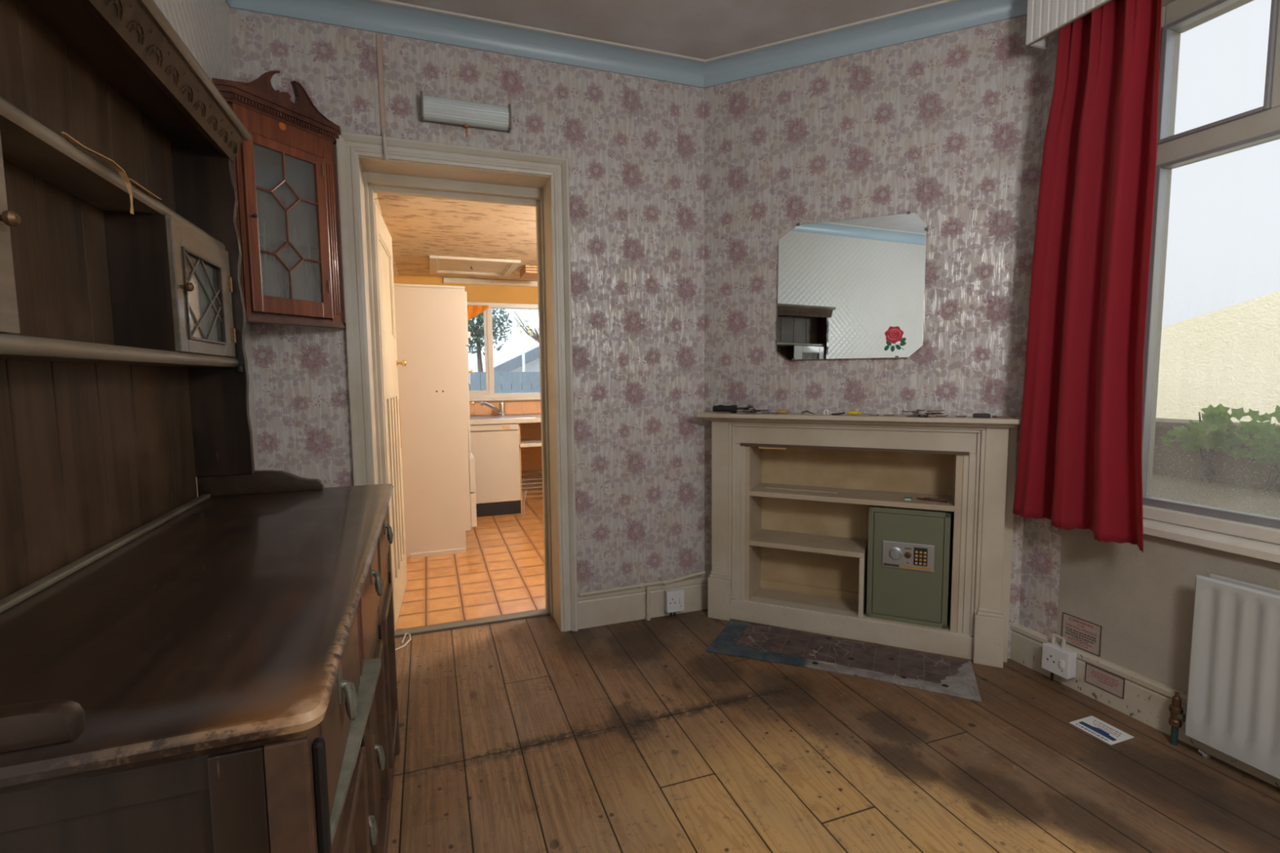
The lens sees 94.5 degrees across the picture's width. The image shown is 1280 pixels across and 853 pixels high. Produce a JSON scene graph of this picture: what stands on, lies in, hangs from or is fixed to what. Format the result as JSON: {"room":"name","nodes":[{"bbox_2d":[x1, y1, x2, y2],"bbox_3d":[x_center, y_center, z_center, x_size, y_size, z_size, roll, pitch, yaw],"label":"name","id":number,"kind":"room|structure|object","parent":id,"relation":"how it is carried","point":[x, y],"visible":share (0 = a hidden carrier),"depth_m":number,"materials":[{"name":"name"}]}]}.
{"room":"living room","nodes":[
{"label":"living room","id":0,"kind":"room"},
{"bbox_2d":[153,0,259,497],"bbox_3d":[-0.920,-0.163,0.518,0.100,2.655,4.220,-2,5,-20],"label":"wall","id":1,"kind":"structure","parent":0,"point":[203,26],"depth_m":1.98,"materials":[{"name":"white paper"}]},
{"bbox_2d":[211,71,346,328],"bbox_3d":[-1.282,-0.808,2.143,0.354,0.870,0.351,-2,5,-20],"label":"upper cabinet","id":2,"kind":"object","parent":1,"relation":"attached to","point":[286,178],"visible":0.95,"depth_m":2.22,"materials":[{"name":"brown wood"}]},
{"bbox_2d":[373,192,537,280],"bbox_3d":[-0.781,-1.268,4.343,2.350,0.160,3.030,-2,5,-20],"label":"ceiling","id":3,"kind":"structure","parent":0,"point":[419,228],"depth_m":3.75,"materials":[{"name":"wood"}]},
{"bbox_2d":[429,255,520,276],"bbox_3d":[-1.380,-1.311,4.886,0.680,0.032,0.700,-2,5,-20],"label":"hatch","id":4,"kind":"object","parent":3,"relation":"attached to","point":[437,264],"visible":1,"depth_m":4.86,"materials":[{"name":"paint"}]},
{"bbox_2d":[520,265,537,279],"bbox_3d":[-0.864,-1.315,5.061,0.280,0.062,0.320,-2,5,-20],"label":"ceiling light","id":5,"kind":"object","parent":3,"relation":"attached to","point":[528,272],"visible":0.5,"depth_m":4.93,"materials":[{"name":"white plastic"}]},
{"bbox_2d":[393,275,537,416],"bbox_3d":[-1.304,-0.340,5.766,2.050,2.120,0.150,-2,5,-20],"label":"wall","id":6,"kind":"structure","parent":0,"point":[475,293],"depth_m":5.57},
{"bbox_2d":[443,277,537,287],"bbox_3d":[-1.060,-1.370,5.679,1.570,0.051,0.020,-2,5,-20],"label":"trim","id":7,"kind":"structure","parent":6,"relation":"attached to","point":[446,280],"depth_m":5.54,"materials":[{"name":"paint"}]},
{"bbox_2d":[466,302,540,401],"bbox_3d":[-1.090,-0.720,5.732,1.340,0.922,0.120,-2,5,-20],"label":"window","id":8,"kind":"structure","parent":6,"relation":"in","point":[489,394],"depth_m":5.62,"materials":[{"name":"white wood"}]},
{"bbox_2d":[466,304,488,320],"bbox_3d":[-1.533,-1.039,5.508,0.242,0.180,0.022,-2,5,-20],"label":"curtain","id":9,"kind":"object","parent":8,"relation":"hanging from","point":[473,310],"visible":0.8,"depth_m":5.50,"materials":[{"name":"orange fabric"}]},
{"bbox_2d":[469,400,540,415],"bbox_3d":[-1.079,-0.200,5.771,1.661,0.154,0.014,-2,5,-20],"label":"backsplash","id":10,"kind":"structure","parent":6,"relation":"attached to","point":[513,406],"depth_m":5.71,"materials":[{"name":"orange tile"}]},
{"bbox_2d":[520,422,542,499],"bbox_3d":[-0.792,0.310,5.907,0.940,0.790,0.028,-2,5,-20],"label":"lining","id":11,"kind":"object","parent":6,"relation":"attached to","point":[531,457],"visible":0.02,"depth_m":5.80,"materials":[{"name":"brown wood"}]},
{"bbox_2d":[228,7,704,593],"bbox_3d":[-0.398,-0.365,2.814,2.442,2.655,0.235,-2,5,-20],"label":"wall","id":12,"kind":"structure","parent":0,"point":[633,146],"depth_m":2.74,"materials":[{"name":"paper"}]},
{"bbox_2d":[376,35,387,159],"bbox_3d":[-1.029,-1.312,2.358,0.025,0.488,0.047,-2,5,-20],"label":"cable conduit","id":13,"kind":"object","parent":12,"relation":"attached to","point":[379,42],"visible":0.98,"depth_m":2.37,"materials":[{"name":"white paint"}]},
{"bbox_2d":[373,201,407,631],"bbox_3d":[-1.269,-0.044,3.062,0.087,1.979,0.721,-2,5,-17],"label":"door","id":14,"kind":"structure","parent":12,"relation":"in","point":[389,362],"depth_m":3.03,"materials":[{"name":"beige paint"}]},
{"bbox_2d":[335,131,577,631],"bbox_3d":[-0.746,-0.094,2.568,0.927,2.164,0.034,-2,5,-20],"label":"trim","id":15,"kind":"structure","parent":12,"relation":"attached to","point":[350,146],"depth_m":2.50,"materials":[{"name":"white paint"}]},
{"bbox_2d":[359,156,560,630],"bbox_3d":[-0.794,-0.077,2.704,0.821,2.107,0.250,-2,5,-20],"label":"trim","id":16,"kind":"structure","parent":12,"relation":"attached to","point":[377,175],"depth_m":2.68,"materials":[{"name":"beige paint"}]},
{"bbox_2d":[420,90,511,137],"bbox_3d":[-0.722,-1.289,2.465,0.360,0.138,0.057,-2,5,-20],"label":"wall light","id":17,"kind":"object","parent":12,"relation":"attached to","point":[439,110],"visible":1,"depth_m":2.45,"materials":[{"name":"grey metal"}]},
{"bbox_2d":[394,608,548,637],"bbox_3d":[-0.813,0.959,2.891,0.731,0.012,0.055,-2,5,-20],"label":"trim","id":18,"kind":"structure","parent":12,"relation":"attached to","point":[453,625],"depth_m":2.87,"materials":[{"name":"grey metal"}]},
{"bbox_2d":[578,570,705,620],"bbox_3d":[0.020,0.848,2.906,0.648,0.219,0.034,-2,5,-18],"label":"pipe","id":19,"kind":"structure","parent":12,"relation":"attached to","point":[663,581],"depth_m":2.90,"materials":[{"name":"beige paint"}]},
{"bbox_2d":[577,576,707,629],"bbox_3d":[0.033,0.868,2.935,0.705,0.168,0.020,-2,5,-20],"label":"baseboard","id":20,"kind":"structure","parent":12,"relation":"attached to","point":[626,605],"depth_m":2.90,"materials":[{"name":"beige paint"}]},
{"bbox_2d":[664,587,684,616],"bbox_3d":[0.171,0.881,2.951,0.094,0.135,0.046,-2,5,-20],"label":"outlet","id":21,"kind":"object","parent":12,"relation":"attached to","point":[673,597],"visible":1,"depth_m":2.94,"materials":[{"name":"white plastic"}]},
{"bbox_2d":[679,597,682,604],"bbox_3d":[0.202,0.866,2.940,0.015,0.032,0.007,-2,5,-20],"label":"switch","id":22,"kind":"object","parent":21,"relation":"attached to","point":[680,598],"depth_m":2.94,"materials":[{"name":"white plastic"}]},
{"bbox_2d":[391,0,942,59],"bbox_3d":[0.501,-1.580,0.862,3.115,0.080,4.320,-2,5,-20],"label":"ceiling","id":23,"kind":"structure","parent":0,"point":[704,29],"depth_m":2.41,"materials":[{"name":"white paint"}]},
{"bbox_2d":[386,497,1279,852],"bbox_3d":[0.008,1.012,2.538,3.115,0.050,7.400,-2,5,-20],"label":"floor","id":24,"kind":"structure","parent":0,"point":[527,735],"depth_m":1.87,"materials":[{"name":"brown wood"}]},
{"bbox_2d":[0,0,399,852],"bbox_3d":[-0.791,0.163,1.144,0.525,1.896,1.380,-2,5,-20],"label":"dresser","id":25,"kind":"object","parent":24,"relation":"on","point":[215,671],"visible":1,"depth_m":1.01,"materials":[{"name":"brown wood"}]},
{"bbox_2d":[0,97,225,249],"bbox_3d":[-0.985,-0.444,1.027,0.108,0.024,1.262,-2,5,-20],"label":"shelf","id":26,"kind":"object","parent":25,"relation":"attached to","point":[31,150],"depth_m":1.01,"materials":[{"name":"brown wood"}]},
{"bbox_2d":[0,333,238,367],"bbox_3d":[-0.976,-0.130,1.056,0.120,0.026,1.262,-2,5,-20],"label":"shelf","id":27,"kind":"object","parent":25,"relation":"attached to","point":[15,350],"depth_m":1.03,"materials":[{"name":"brown wood"}]},
{"bbox_2d":[0,484,393,795],"bbox_3d":[-0.790,0.258,1.152,0.512,0.034,1.380,-2,5,-20],"label":"countertop","id":28,"kind":"structure","parent":25,"relation":"on","point":[225,625],"depth_m":0.77,"materials":[{"name":"brown wood"}]},
{"bbox_2d":[395,633,411,650],"bbox_3d":[-1.070,0.970,2.663,0.037,0.033,0.167,0,5,9],"label":"cable","id":29,"kind":"object","parent":24,"relation":"on","point":[409,634],"visible":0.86,"depth_m":2.69,"materials":[{"name":"white paint"}]},
{"bbox_2d":[393,283,476,558],"bbox_3d":[-1.495,-0.048,4.211,0.593,1.806,0.602,-2,5,-20],"label":"tall cabinet","id":30,"kind":"object","parent":24,"relation":"on","point":[433,335],"visible":0.93,"depth_m":3.95,"materials":[{"name":"beige laminate"}]},
{"bbox_2d":[470,423,520,516],"bbox_3d":[-1.446,0.363,5.339,0.642,0.795,0.563,-2,5,-20],"label":"base cabinet","id":31,"kind":"object","parent":24,"relation":"on","point":[495,448],"visible":0.7,"depth_m":5.12,"materials":[{"name":"beige laminate"}]},
{"bbox_2d":[470,413,541,425],"bbox_3d":[-1.004,-0.079,5.477,1.600,0.043,0.615,-2,5,-20],"label":"countertop","id":32,"kind":"structure","parent":31,"relation":"on","point":[529,418],"depth_m":5.16,"materials":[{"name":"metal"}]},
{"bbox_2d":[480,401,506,415],"bbox_3d":[-1.354,-0.166,5.455,0.071,0.139,0.301,2,6,30],"label":"tap","id":33,"kind":"object","parent":32,"relation":"on","point":[501,411],"visible":1,"depth_m":5.52,"materials":[{"name":"silver metal"}]},
{"bbox_2d":[518,422,541,512],"bbox_3d":[-0.695,0.330,5.614,0.956,0.797,0.550,-2,5,-20],"label":"shelf","id":34,"kind":"object","parent":24,"relation":"on","point":[535,442],"visible":0.22,"depth_m":5.23,"materials":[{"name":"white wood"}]},
{"bbox_2d":[521,470,542,493],"bbox_3d":[-0.773,0.558,5.765,0.820,0.320,0.029,-2,5,-20],"label":"pipework","id":35,"kind":"object","parent":24,"relation":"on","point":[530,471],"visible":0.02,"depth_m":5.65,"materials":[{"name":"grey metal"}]},
{"bbox_2d":[706,620,981,702],"bbox_3d":[0.834,0.976,2.510,1.046,0.010,0.352,2,5,25],"label":"hearth","id":36,"kind":"object","parent":24,"relation":"on","point":[953,677],"visible":1,"depth_m":2.49,"materials":[{"name":"tile"}]},
{"bbox_2d":[697,410,1021,667],"bbox_3d":[0.952,0.440,2.741,1.327,1.036,0.354,2,5,25],"label":"fireplace surround","id":37,"kind":"object","parent":24,"relation":"on","point":[797,560],"depth_m":2.75,"materials":[{"name":"beige paint"}]},
{"bbox_2d":[712,404,737,413],"bbox_3d":[0.407,-0.085,2.838,0.116,0.040,0.040,2,5,25],"label":"torch","id":38,"kind":"object","parent":37,"relation":"on","point":[721,408],"visible":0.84,"depth_m":2.83,"materials":[{"name":"black plastic"}]},
{"bbox_2d":[735,404,768,413],"bbox_3d":[0.516,-0.079,2.782,0.146,0.038,0.161,-2,5,-20],"label":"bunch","id":39,"kind":"object","parent":37,"relation":"on","point":[748,406],"visible":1,"depth_m":2.77,"materials":[{"name":"metal"}]},
{"bbox_2d":[776,409,803,413],"bbox_3d":[0.688,-0.068,2.715,0.120,0.018,0.018,1,5,19],"label":"screwdriver","id":40,"kind":"object","parent":37,"relation":"on","point":[778,411],"visible":1,"depth_m":2.72,"materials":[{"name":"orange plastic"}]},
{"bbox_2d":[764,485,838,493],"bbox_3d":[0.778,0.304,2.859,0.340,0.004,0.040,2,5,25],"label":"board offcut","id":41,"kind":"object","parent":37,"relation":"on","point":[766,486],"visible":1,"depth_m":2.85,"materials":[{"name":"paint"}]},
{"bbox_2d":[749,528,867,558],"bbox_3d":[0.819,0.563,2.869,0.524,0.024,0.238,2,5,25],"label":"shelf","id":42,"kind":"object","parent":37,"relation":"attached to","point":[798,540],"depth_m":2.85,"materials":[{"name":"paint"}]},
{"bbox_2d":[831,412,845,414],"bbox_3d":[0.876,-0.057,2.614,0.059,0.013,0.017,2,5,25],"label":"pliers","id":43,"kind":"object","parent":37,"relation":"on","point":[842,413],"visible":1,"depth_m":2.61,"materials":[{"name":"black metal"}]},
{"bbox_2d":[749,482,954,511],"bbox_3d":[0.974,0.324,2.774,0.874,0.024,0.238,2,5,25],"label":"shelf","id":44,"kind":"object","parent":37,"relation":"attached to","point":[848,494],"depth_m":2.74,"materials":[{"name":"paint"}]},
{"bbox_2d":[697,411,1021,427],"bbox_3d":[0.905,-0.034,2.612,1.327,0.034,0.159,2,5,25],"label":"mantel shelf","id":45,"kind":"object","parent":37,"relation":"attached to","point":[723,418],"depth_m":2.55,"materials":[{"name":"beige paint"}]},
{"bbox_2d":[847,410,875,415],"bbox_3d":[0.964,-0.059,2.575,0.120,0.018,0.018,3,6,33],"label":"screwdriver","id":46,"kind":"object","parent":37,"relation":"on","point":[849,412],"visible":1,"depth_m":2.58,"materials":[{"name":"yellow plastic"}]},
{"bbox_2d":[866,505,951,629],"bbox_3d":[1.209,0.609,2.673,0.325,0.510,0.238,2,5,25],"label":"safe","id":47,"kind":"object","parent":37,"relation":"on","point":[908,569],"visible":1,"depth_m":2.58,"materials":[{"name":"green metal"}]},
{"bbox_2d":[902,409,944,417],"bbox_3d":[1.175,-0.054,2.467,0.141,0.028,0.158,-3,6,-30],"label":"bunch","id":48,"kind":"object","parent":37,"relation":"on","point":[930,412],"visible":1,"depth_m":2.45,"materials":[{"name":"metal"}]},
{"bbox_2d":[916,497,946,502],"bbox_3d":[1.275,0.320,2.586,0.119,0.012,0.056,2,5,25],"label":"fitting","id":49,"kind":"object","parent":37,"relation":"on","point":[937,500],"visible":1,"depth_m":2.58,"materials":[{"name":"brown metal"}]},
{"bbox_2d":[973,413,991,417],"bbox_3d":[1.377,-0.044,2.384,0.060,0.016,0.036,2,5,25],"label":"flat box","id":50,"kind":"object","parent":37,"relation":"on","point":[975,415],"visible":1,"depth_m":2.37,"materials":[{"name":"black plastic"}]},
{"bbox_2d":[991,415,1015,417],"bbox_3d":[1.445,-0.038,2.351,0.080,0.010,0.010,1,5,21],"label":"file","id":51,"kind":"object","parent":37,"relation":"on","point":[993,416],"visible":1,"depth_m":2.35,"materials":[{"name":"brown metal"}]},
{"bbox_2d":[1069,715,1133,745],"bbox_3d":[1.546,1.016,1.984,0.114,0.002,0.132,-2,5,-20],"label":"leaflet","id":52,"kind":"object","parent":24,"relation":"on","point":[1095,726],"visible":1,"depth_m":1.98,"materials":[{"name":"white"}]},
{"bbox_2d":[1078,721,1116,741],"bbox_3d":[1.533,1.016,1.978,0.032,0.001,0.110,-2,5,-20],"label":"picture","id":53,"kind":"object","parent":52,"relation":"on","point":[1095,729],"depth_m":1.98,"materials":[{"name":"teal"}]},
{"bbox_2d":[1093,720,1121,737],"bbox_3d":[1.569,1.015,1.991,0.031,0.001,0.092,-2,5,-20],"label":"print","id":54,"kind":"object","parent":52,"relation":"on","point":[1100,725],"depth_m":1.99},
{"bbox_2d":[1198,748,1209,759],"bbox_3d":[1.755,1.018,1.838,0.016,0.019,0.028,-1,5,-4],"label":"pipe fitting","id":55,"kind":"object","parent":24,"relation":"on","point":[1204,754],"visible":1,"depth_m":1.83,"materials":[{"name":"metal"}]},
{"bbox_2d":[703,14,1044,658],"bbox_3d":[1.070,-0.390,2.925,1.376,2.655,0.600,2,5,25],"label":"wall","id":56,"kind":"structure","parent":0,"point":[945,129],"depth_m":2.53,"materials":[{"name":"paper"}]},
{"bbox_2d":[225,0,1027,88],"bbox_3d":[0.525,-1.493,0.805,2.915,0.083,3.985,-2,5,-20],"label":"trim","id":57,"kind":"structure","parent":56,"relation":"attached to","point":[361,15],"depth_m":2.48,"materials":[{"name":"paint"}]},
{"bbox_2d":[777,210,928,360],"bbox_3d":[0.924,-0.610,2.624,0.625,0.624,0.016,2,4,26],"label":"wall mirror","id":58,"kind":"object","parent":56,"relation":"attached to","point":[847,289],"visible":1,"depth_m":2.61,"materials":[{"name":"silver mirror"}]},
{"bbox_2d":[1018,0,1279,693],"bbox_3d":[2.129,-0.246,1.121,0.220,2.655,3.300,-2,5,-20],"label":"wall","id":59,"kind":"structure","parent":0,"point":[1142,603],"depth_m":2.08,"materials":[{"name":"paint"}]},
{"bbox_2d":[1041,633,1076,680],"bbox_3d":[1.602,0.898,2.264,0.052,0.186,0.102,-2,5,-20],"label":"outlet","id":60,"kind":"object","parent":59,"relation":"attached to","point":[1060,660],"visible":1,"depth_m":2.25,"materials":[{"name":"white plastic"}]},
{"bbox_2d":[1059,659,1064,668],"bbox_3d":[1.590,0.897,2.230,0.007,0.029,0.016,-2,5,-20],"label":"switch","id":61,"kind":"object","parent":60,"relation":"attached to","point":[1061,661],"depth_m":2.23,"materials":[{"name":"white plastic"}]},
{"bbox_2d":[1026,0,1112,49],"bbox_3d":[1.872,-1.398,1.110,0.181,0.187,2.274,-2,5,-20],"label":"pelmet","id":62,"kind":"object","parent":59,"relation":"attached to","point":[1045,18],"visible":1,"depth_m":2.07,"materials":[{"name":"laminate"}]},
{"bbox_2d":[1013,0,1161,552],"bbox_3d":[1.832,-0.492,1.202,0.083,1.888,2.191,-2,5,-19],"label":"curtain","id":63,"kind":"object","parent":62,"relation":"hanging from","point":[1079,465],"visible":1,"depth_m":2.01,"materials":[{"name":"red fabric"}]},
{"bbox_2d":[1061,612,1102,656],"bbox_3d":[1.657,0.779,2.224,0.003,0.114,0.140,-2,5,-20],"label":"notice","id":64,"kind":"object","parent":59,"relation":"attached to","point":[1083,634],"visible":1,"depth_m":2.22,"materials":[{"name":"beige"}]},
{"bbox_2d":[1067,617,1093,648],"bbox_3d":[1.656,0.779,2.225,0.001,0.094,0.087,-2,5,-20],"label":"print","id":65,"kind":"object","parent":64,"relation":"attached to","point":[1080,631],"depth_m":2.23,"materials":[{"name":"red"}]},
{"bbox_2d":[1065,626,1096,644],"bbox_3d":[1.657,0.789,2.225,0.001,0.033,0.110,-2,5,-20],"label":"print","id":66,"kind":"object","parent":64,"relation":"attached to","point":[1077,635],"depth_m":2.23},
{"bbox_2d":[1084,662,1124,698],"bbox_3d":[1.676,0.916,2.135,0.003,0.072,0.130,-2,5,-20],"label":"notice","id":67,"kind":"object","parent":59,"relation":"attached to","point":[1113,684],"visible":1,"depth_m":2.13,"materials":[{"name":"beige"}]},
{"bbox_2d":[1090,670,1119,687],"bbox_3d":[1.675,0.911,2.132,0.001,0.032,0.094,-2,5,-20],"label":"print","id":68,"kind":"object","parent":67,"relation":"attached to","point":[1103,678],"depth_m":2.13,"materials":[{"name":"red"}]},
{"bbox_2d":[1009,623,1279,788],"bbox_3d":[2.064,1.012,1.089,0.022,0.155,3.090,-2,5,-20],"label":"baseboard","id":69,"kind":"structure","parent":59,"relation":"attached to","point":[1148,700],"depth_m":2.07,"materials":[{"name":"beige paint"}]},
{"bbox_2d":[1142,0,1279,563],"bbox_3d":[2.057,-0.448,1.143,0.185,1.745,2.020,-2,5,-20],"label":"window","id":70,"kind":"structure","parent":59,"relation":"in","point":[1239,532],"depth_m":1.91,"materials":[{"name":"white wood"}]},
{"bbox_2d":[1184,573,1279,779],"bbox_3d":[1.936,0.754,1.315,0.090,0.517,1.140,-2,5,-20],"label":"radiator","id":71,"kind":"object","parent":59,"relation":"attached to","point":[1233,707],"visible":1,"depth_m":1.73,"materials":[{"name":"metal"}]},
{"bbox_2d":[1168,692,1186,745],"bbox_3d":[1.725,0.938,1.889,0.034,0.173,0.058,-2,5,-20],"label":"radiator valve","id":72,"kind":"object","parent":71,"relation":"attached to","point":[1176,715],"visible":0.94,"depth_m":1.89,"materials":[{"name":"orange metal"}]},
{"label":"outside","id":73,"kind":"structure","parent":0,"visible":0},
{"bbox_3d":[-5.136,-0.018,17.338,14.000,0.380,24.000,-2,5,-20],"label":"ground","id":74,"kind":"structure","parent":73,"visible":0},
{"bbox_2d":[467,308,512,383],"bbox_3d":[-2.568,-0.855,9.459,1.122,2.586,0.795,-2,5,-20],"label":"tree","id":75,"kind":"object","parent":74,"relation":"on","point":[478,332],"visible":0.35,"depth_m":9.39,"materials":[{"name":"green plant"}]},
{"bbox_2d":[467,371,540,393],"bbox_3d":[-2.630,-0.130,8.680,6.900,1.330,0.080,-2,5,-20],"label":"fence","id":76,"kind":"object","parent":74,"relation":"on","point":[523,380],"visible":0.03,"depth_m":8.84,"materials":[{"name":"wood"}]},
{"bbox_2d":[481,309,539,393],"bbox_3d":[-1.724,-2.273,16.305,5.100,4.220,3.900,-2,5,-20],"label":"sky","id":77,"kind":"structure","parent":74,"relation":"on","point":[509,357],"depth_m":14.28,"materials":[{"name":"grey stone"}]},
{"bbox_2d":[521,337,524,371],"bbox_3d":[-2.673,-0.984,13.669,0.055,2.120,0.055,0,5,3],"label":"pole","id":78,"kind":"object","parent":74,"relation":"on","point":[522,339],"visible":0.39,"depth_m":13.59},
{"bbox_2d":[513,309,538,350],"bbox_3d":[-1.364,-0.553,8.207,0.717,2.174,0.500,-2,5,-20],"label":"tree","id":79,"kind":"object","parent":74,"relation":"on","point":[529,331],"visible":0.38,"depth_m":8.09,"materials":[{"name":"green plant"}]},
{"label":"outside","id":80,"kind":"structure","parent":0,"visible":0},
{"bbox_3d":[4.748,0.970,3.925,6.500,0.300,10.000,-2,5,-20],"label":"ground","id":81,"kind":"structure","parent":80,"visible":0},
{"bbox_2d":[1151,474,1279,517],"bbox_3d":[5.046,0.529,3.410,6.250,0.660,8.900,-2,5,-20],"label":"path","id":82,"kind":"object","parent":81,"relation":"on","point":[1233,497],"depth_m":2.56,"materials":[{"name":"grey concrete"}]},
{"bbox_2d":[1158,403,1260,483],"bbox_3d":[2.705,0.083,2.831,0.291,0.382,0.220,1,5,22],"label":"plant","id":83,"kind":"object","parent":82,"relation":"on","point":[1210,435],"visible":0.98,"depth_m":2.80,"materials":[{"name":"green plant"}]},
{"bbox_2d":[1152,417,1279,490],"bbox_3d":[2.931,0.142,2.669,0.260,0.280,7.000,-2,5,-20],"label":"wall","id":84,"kind":"structure","parent":82,"relation":"on","point":[1173,461],"depth_m":2.90,"materials":[{"name":"concrete"}]},
{"bbox_2d":[1155,290,1279,424],"bbox_3d":[3.230,-0.865,2.907,0.200,2.240,7.400,-2,5,-20],"label":"wall","id":85,"kind":"structure","parent":82,"relation":"on","point":[1229,357],"depth_m":3.11,"materials":[{"name":"beige paint"}]},
{"bbox_2d":[1224,404,1279,491],"bbox_3d":[2.834,0.095,2.574,0.245,0.399,0.398,-1,5,-1],"label":"plant","id":86,"kind":"object","parent":82,"relation":"on","point":[1264,446],"visible":0.98,"depth_m":2.63,"materials":[{"name":"green plant"}]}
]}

